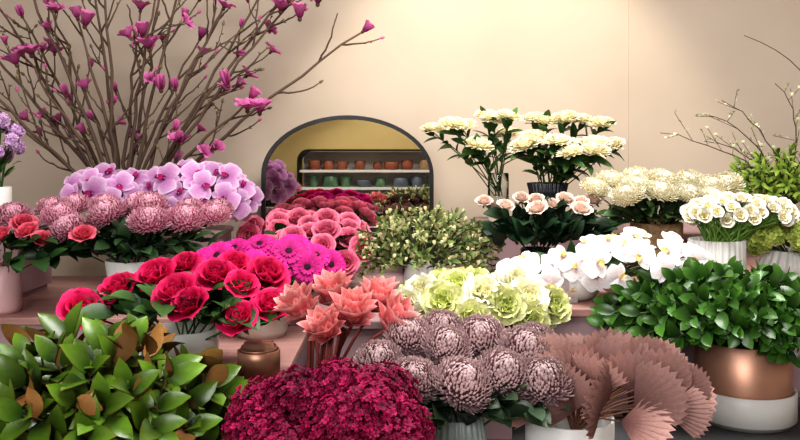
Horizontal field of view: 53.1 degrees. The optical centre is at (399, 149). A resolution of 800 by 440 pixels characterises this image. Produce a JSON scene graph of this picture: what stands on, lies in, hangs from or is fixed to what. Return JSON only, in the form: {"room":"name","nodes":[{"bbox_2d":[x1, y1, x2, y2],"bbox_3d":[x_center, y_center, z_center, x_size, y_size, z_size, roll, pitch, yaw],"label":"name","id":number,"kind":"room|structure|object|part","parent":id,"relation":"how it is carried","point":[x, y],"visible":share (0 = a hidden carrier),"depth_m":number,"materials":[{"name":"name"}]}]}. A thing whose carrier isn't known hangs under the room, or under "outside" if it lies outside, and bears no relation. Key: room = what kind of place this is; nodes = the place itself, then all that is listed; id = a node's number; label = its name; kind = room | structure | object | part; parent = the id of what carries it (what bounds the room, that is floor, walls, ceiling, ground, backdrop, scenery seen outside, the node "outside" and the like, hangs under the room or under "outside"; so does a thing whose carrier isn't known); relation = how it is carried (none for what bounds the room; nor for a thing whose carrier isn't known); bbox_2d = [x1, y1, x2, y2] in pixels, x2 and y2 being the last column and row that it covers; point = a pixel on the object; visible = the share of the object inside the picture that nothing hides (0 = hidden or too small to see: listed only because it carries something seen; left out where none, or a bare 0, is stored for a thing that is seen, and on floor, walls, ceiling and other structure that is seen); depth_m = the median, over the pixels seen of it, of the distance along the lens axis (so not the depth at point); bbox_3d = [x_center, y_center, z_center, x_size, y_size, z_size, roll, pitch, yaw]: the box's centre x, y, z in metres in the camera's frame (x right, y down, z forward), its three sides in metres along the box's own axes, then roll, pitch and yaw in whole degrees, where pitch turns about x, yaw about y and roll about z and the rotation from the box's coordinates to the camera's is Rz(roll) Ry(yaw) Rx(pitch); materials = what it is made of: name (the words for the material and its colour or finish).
{"room":"flower shop","nodes":[
{"label":"flower shop","id":0,"kind":"room"},
{"bbox_2d":[0,276,314,346],"bbox_3d":[-1.055,0.650,3.060,1.390,0.200,0.880,0,0,0],"label":"plinth","id":1,"kind":"object","parent":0,"point":[46,300],"depth_m":2.85,"materials":[{"name":"pink paint"}]},
{"bbox_2d":[0,0,627,275],"bbox_3d":[-0.930,-0.200,4.050,4.140,3.100,0.100,0,0,0],"label":"wall","id":2,"kind":"structure","parent":0,"point":[435,60],"depth_m":4.00,"materials":[{"name":"beige paint"}]},
{"bbox_2d":[234,231,453,275],"bbox_3d":[-0.250,0.570,3.750,1.000,0.360,0.300,0,0,0],"label":"plinth","id":3,"kind":"object","parent":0,"point":[399,270],"depth_m":3.61,"materials":[{"name":"pink paint"}]},
{"bbox_2d":[473,217,592,273],"bbox_3d":[0.545,0.525,3.375,0.430,0.450,0.450,0,0,0],"label":"plinth","id":4,"kind":"object","parent":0,"point":[510,250],"depth_m":3.16,"materials":[{"name":"pink paint"}]},
{"bbox_2d":[593,223,791,256],"bbox_3d":[1.315,0.540,3.375,1.070,0.420,0.450,0,0,0],"label":"plinth","id":5,"kind":"object","parent":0,"point":[688,230],"depth_m":3.24,"materials":[{"name":"pink paint"}]},
{"bbox_2d":[603,257,799,397],"bbox_3d":[1.255,0.585,2.770,1.190,0.330,0.740,0,0,0],"label":"display table","id":6,"kind":"object","parent":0,"point":[689,351],"depth_m":2.41,"materials":[{"name":"pink paint"}]},
{"bbox_2d":[628,0,799,222],"bbox_3d":[2.070,-0.200,4.046,1.860,3.100,0.108,0,0,0],"label":"wall","id":7,"kind":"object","parent":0,"point":[684,56],"depth_m":3.99,"materials":[{"name":"beige paint"}]},
{"bbox_3d":[0.000,1.400,0.750,6.000,0.100,6.700,0,0,0],"label":"floor","id":8,"kind":"structure","parent":0,"visible":0},
{"bbox_2d":[293,398,799,439],"bbox_3d":[0.000,1.050,2.525,4.000,0.600,2.750,0,0,0],"label":"display bench","id":9,"kind":"object","parent":8,"relation":"on","point":[714,433],"visible":0.09,"depth_m":2.11,"materials":[{"name":"pink paint"}]},
{"bbox_2d":[0,112,25,221],"bbox_3d":[-1.530,0.064,3.005,0.246,0.413,0.204,0,0,0],"label":"vase","id":10,"kind":"object","parent":9,"relation":"on","point":[13,132],"visible":0.98,"depth_m":3.00,"materials":[{"name":"white ceramic"}]},
{"bbox_2d":[0,218,51,297],"bbox_3d":[-1.540,0.410,3.050,0.320,0.280,0.300,0,0,0],"label":"plinth","id":11,"kind":"object","parent":9,"relation":"on","point":[34,280],"visible":0.23,"depth_m":3.02,"materials":[{"name":"paint"}]},
{"bbox_2d":[0,213,96,314],"bbox_3d":[-1.214,0.383,2.628,0.456,0.335,0.304,0,0,0],"label":"vase","id":12,"kind":"object","parent":9,"relation":"on","point":[24,225],"visible":1,"depth_m":2.61,"materials":[{"name":"ceramic"}]},
{"bbox_2d":[0,190,234,276],"bbox_3d":[-0.995,0.347,2.784,0.814,0.406,0.468,0,0,0],"label":"vase","id":13,"kind":"object","parent":9,"relation":"on","point":[133,244],"visible":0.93,"depth_m":2.70,"materials":[{"name":"white ceramic"}]},
{"bbox_2d":[0,301,251,439],"bbox_3d":[-0.635,0.524,1.565,0.686,0.451,0.655,0,0,-37],"label":"arrangement","id":14,"kind":"object","parent":9,"relation":"on","point":[123,382],"visible":0.97,"depth_m":1.46,"materials":[{"name":"green plant"}]},
{"bbox_2d":[59,158,263,227],"bbox_3d":[-0.966,0.177,3.218,0.828,0.286,0.363,0,0,0],"label":"orchid arrangement","id":15,"kind":"object","parent":9,"relation":"on","point":[188,178],"visible":0.69,"depth_m":3.15,"materials":[{"name":"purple plant"}]},
{"bbox_2d":[56,250,290,357],"bbox_3d":[-0.523,0.406,1.976,0.593,0.289,0.382,0,0,0],"label":"vase","id":16,"kind":"object","parent":9,"relation":"on","point":[231,293],"visible":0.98,"depth_m":1.93,"materials":[{"name":"white ceramic"}]},
{"bbox_2d":[0,0,384,257],"bbox_3d":[-1.072,-0.238,3.443,2.011,1.576,0.481,0,0,3],"label":"branches","id":17,"kind":"object","parent":9,"relation":"on","point":[178,137],"visible":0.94,"depth_m":3.46,"materials":[{"name":"brown plant"}]},
{"bbox_2d":[162,225,233,272],"bbox_3d":[-0.915,0.435,3.270,0.410,0.230,0.300,0,0,0],"label":"plinth","id":18,"kind":"object","parent":9,"relation":"on","point":[226,236],"visible":0.18,"depth_m":3.22,"materials":[{"name":"paint"}]},
{"bbox_2d":[237,339,279,380],"bbox_3d":[-0.345,0.510,1.955,0.104,0.080,0.104,0,0,0],"label":"copper pot","id":19,"kind":"object","parent":9,"relation":"on","point":[255,357],"visible":0.93,"depth_m":1.92,"materials":[{"name":"brown metal"}]},
{"bbox_3d":[-0.345,0.480,1.955,0.088,0.020,0.088,0,0,0],"label":"pot lid","id":20,"kind":"part","parent":19,"relation":"part of","materials":[{"name":"orange metal"}]},
{"bbox_2d":[219,326,306,422],"bbox_3d":[-0.500,0.650,2.190,0.440,0.200,0.620,0,0,0],"label":"plinth","id":21,"kind":"object","parent":9,"relation":"on","point":[293,345],"depth_m":2.26,"materials":[{"name":"pink paint"}]},
{"bbox_2d":[193,234,345,339],"bbox_3d":[-0.396,0.400,2.393,0.443,0.300,0.285,0,0,12],"label":"vase","id":22,"kind":"object","parent":9,"relation":"on","point":[306,259],"visible":0.58,"depth_m":2.33,"materials":[{"name":"white ceramic"}]},
{"bbox_2d":[236,207,382,279],"bbox_3d":[-0.373,0.397,3.223,0.624,0.307,0.667,0,0,0],"label":"vase","id":23,"kind":"object","parent":9,"relation":"on","point":[326,227],"visible":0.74,"depth_m":3.13,"materials":[{"name":"ceramic"}]},
{"bbox_2d":[221,355,435,439],"bbox_3d":[-0.116,0.567,1.409,0.410,0.366,0.352,0,0,-5],"label":"vase","id":24,"kind":"object","parent":9,"relation":"on","point":[376,404],"visible":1,"depth_m":1.40,"materials":[{"name":"ceramic"}]},
{"bbox_2d":[273,268,420,425],"bbox_3d":[-0.124,0.519,1.852,0.350,0.462,0.271,0,0,0],"label":"vase","id":25,"kind":"object","parent":9,"relation":"on","point":[350,307],"visible":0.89,"depth_m":1.83,"materials":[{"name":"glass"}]},
{"bbox_2d":[261,115,433,230],"bbox_3d":[-0.250,0.110,3.815,0.820,0.550,0.030,0,0,0],"label":"arched mirror","id":26,"kind":"object","parent":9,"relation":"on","point":[362,166],"visible":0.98,"depth_m":3.81,"materials":[{"name":"yellow mirror"}]},
{"bbox_2d":[296,273,430,368],"bbox_3d":[-0.025,0.650,3.100,0.630,0.200,0.960,0,0,0],"label":"plinth","id":27,"kind":"object","parent":9,"relation":"on","point":[355,282],"depth_m":3.35,"materials":[{"name":"pink paint"}]},
{"bbox_2d":[332,311,425,364],"bbox_3d":[-0.060,0.610,2.350,0.280,0.280,0.300,0,0,0],"label":"plinth","id":28,"kind":"object","parent":9,"relation":"on","point":[368,331],"depth_m":2.21,"materials":[{"name":"wood"}]},
{"bbox_2d":[382,202,434,274],"bbox_3d":[0.037,0.387,3.478,0.229,0.325,0.134,0,0,0],"label":"bunch","id":29,"kind":"object","parent":9,"relation":"on","point":[407,205],"visible":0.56,"depth_m":3.46,"materials":[{"name":"plant"}]},
{"bbox_2d":[402,229,417,274],"bbox_3d":[0.050,0.449,3.500,0.080,0.202,0.080,0,0,0],"label":"vase","id":30,"kind":"object","parent":29,"relation":"on","point":[403,269],"depth_m":3.47,"materials":[{"name":"white ceramic"}]},
{"bbox_2d":[353,200,505,283],"bbox_3d":[0.098,0.369,2.975,0.593,0.361,0.421,0,0,0],"label":"vase","id":31,"kind":"object","parent":9,"relation":"on","point":[425,261],"visible":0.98,"depth_m":2.92,"materials":[{"name":"white ceramic"}]},
{"bbox_2d":[353,309,575,439],"bbox_3d":[0.123,0.558,1.702,0.478,0.384,0.439,0,0,0],"label":"flowers","id":32,"kind":"object","parent":9,"relation":"on","point":[460,389],"visible":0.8,"depth_m":1.61,"materials":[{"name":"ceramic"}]},
{"bbox_2d":[430,348,511,439],"bbox_3d":[0.190,0.670,2.200,0.200,0.160,0.400,0,0,0],"label":"plinth","id":33,"kind":"object","parent":9,"relation":"on","point":[494,430],"depth_m":2.01,"materials":[{"name":"pink paint"}]},
{"bbox_2d":[420,106,523,220],"bbox_3d":[0.311,0.053,3.401,0.464,0.494,0.338,0,0,0],"label":"vase","id":34,"kind":"object","parent":9,"relation":"on","point":[498,183],"visible":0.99,"depth_m":3.38,"materials":[{"name":"white"}]},
{"bbox_2d":[394,265,571,357],"bbox_3d":[0.204,0.451,2.159,0.506,0.277,0.343,0,0,0],"label":"flowers","id":35,"kind":"object","parent":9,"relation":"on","point":[512,295],"visible":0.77,"depth_m":2.06,"materials":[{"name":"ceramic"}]},
{"bbox_2d":[470,191,630,255],"bbox_3d":[0.539,0.321,2.888,0.576,0.339,0.336,0,0,0],"label":"vase","id":36,"kind":"object","parent":9,"relation":"on","point":[539,221],"visible":0.94,"depth_m":2.83,"materials":[{"name":"black ceramic"}]},
{"bbox_2d":[507,109,625,217],"bbox_3d":[0.676,0.067,3.222,0.492,0.466,0.382,0,0,0],"label":"vase","id":37,"kind":"object","parent":9,"relation":"on","point":[569,152],"visible":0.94,"depth_m":3.20,"materials":[{"name":"ceramic"}]},
{"bbox_2d":[507,289,627,416],"bbox_3d":[0.473,0.595,2.410,0.345,0.310,0.380,0,0,0],"label":"plinth","id":38,"kind":"object","parent":9,"relation":"on","point":[578,323],"depth_m":2.23,"materials":[{"name":"pink paint"}]},
{"bbox_2d":[496,227,715,302],"bbox_3d":[0.589,0.336,2.332,0.636,0.230,0.265,0,0,7],"label":"orchids","id":39,"kind":"object","parent":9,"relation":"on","point":[582,271],"visible":0.85,"depth_m":2.25,"materials":[{"name":"plant"}]},
{"bbox_2d":[512,327,717,439],"bbox_3d":[0.434,0.566,1.690,0.462,0.368,0.330,0,0,0],"label":"leaves","id":40,"kind":"object","parent":9,"relation":"on","point":[668,390],"visible":0.81,"depth_m":1.61,"materials":[{"name":"pink plant"}]},
{"bbox_2d":[579,166,745,257],"bbox_3d":[0.970,0.240,2.925,0.623,0.360,0.355,0,0,5],"label":"chrysanthemums","id":41,"kind":"object","parent":9,"relation":"on","point":[666,189],"visible":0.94,"depth_m":2.90,"materials":[{"name":"plant"}]},
{"bbox_2d":[630,220,682,257],"bbox_3d":[0.955,0.344,2.980,0.190,0.152,0.190,0,0,0],"label":"vase","id":42,"kind":"object","parent":41,"relation":"on","point":[654,228],"depth_m":2.90,"materials":[{"name":"wicker"}]},
{"bbox_2d":[586,255,799,433],"bbox_3d":[0.924,0.521,2.169,0.819,0.458,0.478,0,0,0],"label":"potted plant","id":43,"kind":"object","parent":9,"relation":"on","point":[743,326],"visible":0.99,"depth_m":2.11,"materials":[{"name":"green plant"}]},
{"bbox_2d":[708,387,797,433],"bbox_3d":[0.960,0.704,2.240,0.276,0.092,0.276,0,0,0],"label":"pot","id":44,"kind":"object","parent":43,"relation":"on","point":[740,411],"depth_m":2.12,"materials":[{"name":"ceramic"}]},
{"bbox_2d":[663,35,799,204],"bbox_3d":[1.493,-0.076,3.315,0.803,0.811,0.423,0,0,16],"label":"branches","id":45,"kind":"object","parent":9,"relation":"on","point":[773,184],"visible":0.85,"depth_m":3.25,"materials":[{"name":"green plant"}]},
{"bbox_2d":[680,191,799,268],"bbox_3d":[1.048,0.273,2.473,0.342,0.293,0.267,0,0,23],"label":"vase","id":46,"kind":"object","parent":9,"relation":"on","point":[726,239],"visible":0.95,"depth_m":2.42,"materials":[{"name":"ceramic"}]},
{"bbox_2d":[746,217,799,276],"bbox_3d":[1.277,0.309,2.571,0.333,0.222,0.269,0,0,-35],"label":"pot","id":47,"kind":"object","parent":9,"relation":"on","point":[776,234],"visible":0.59,"depth_m":2.52,"materials":[{"name":"white ceramic"}]}
]}

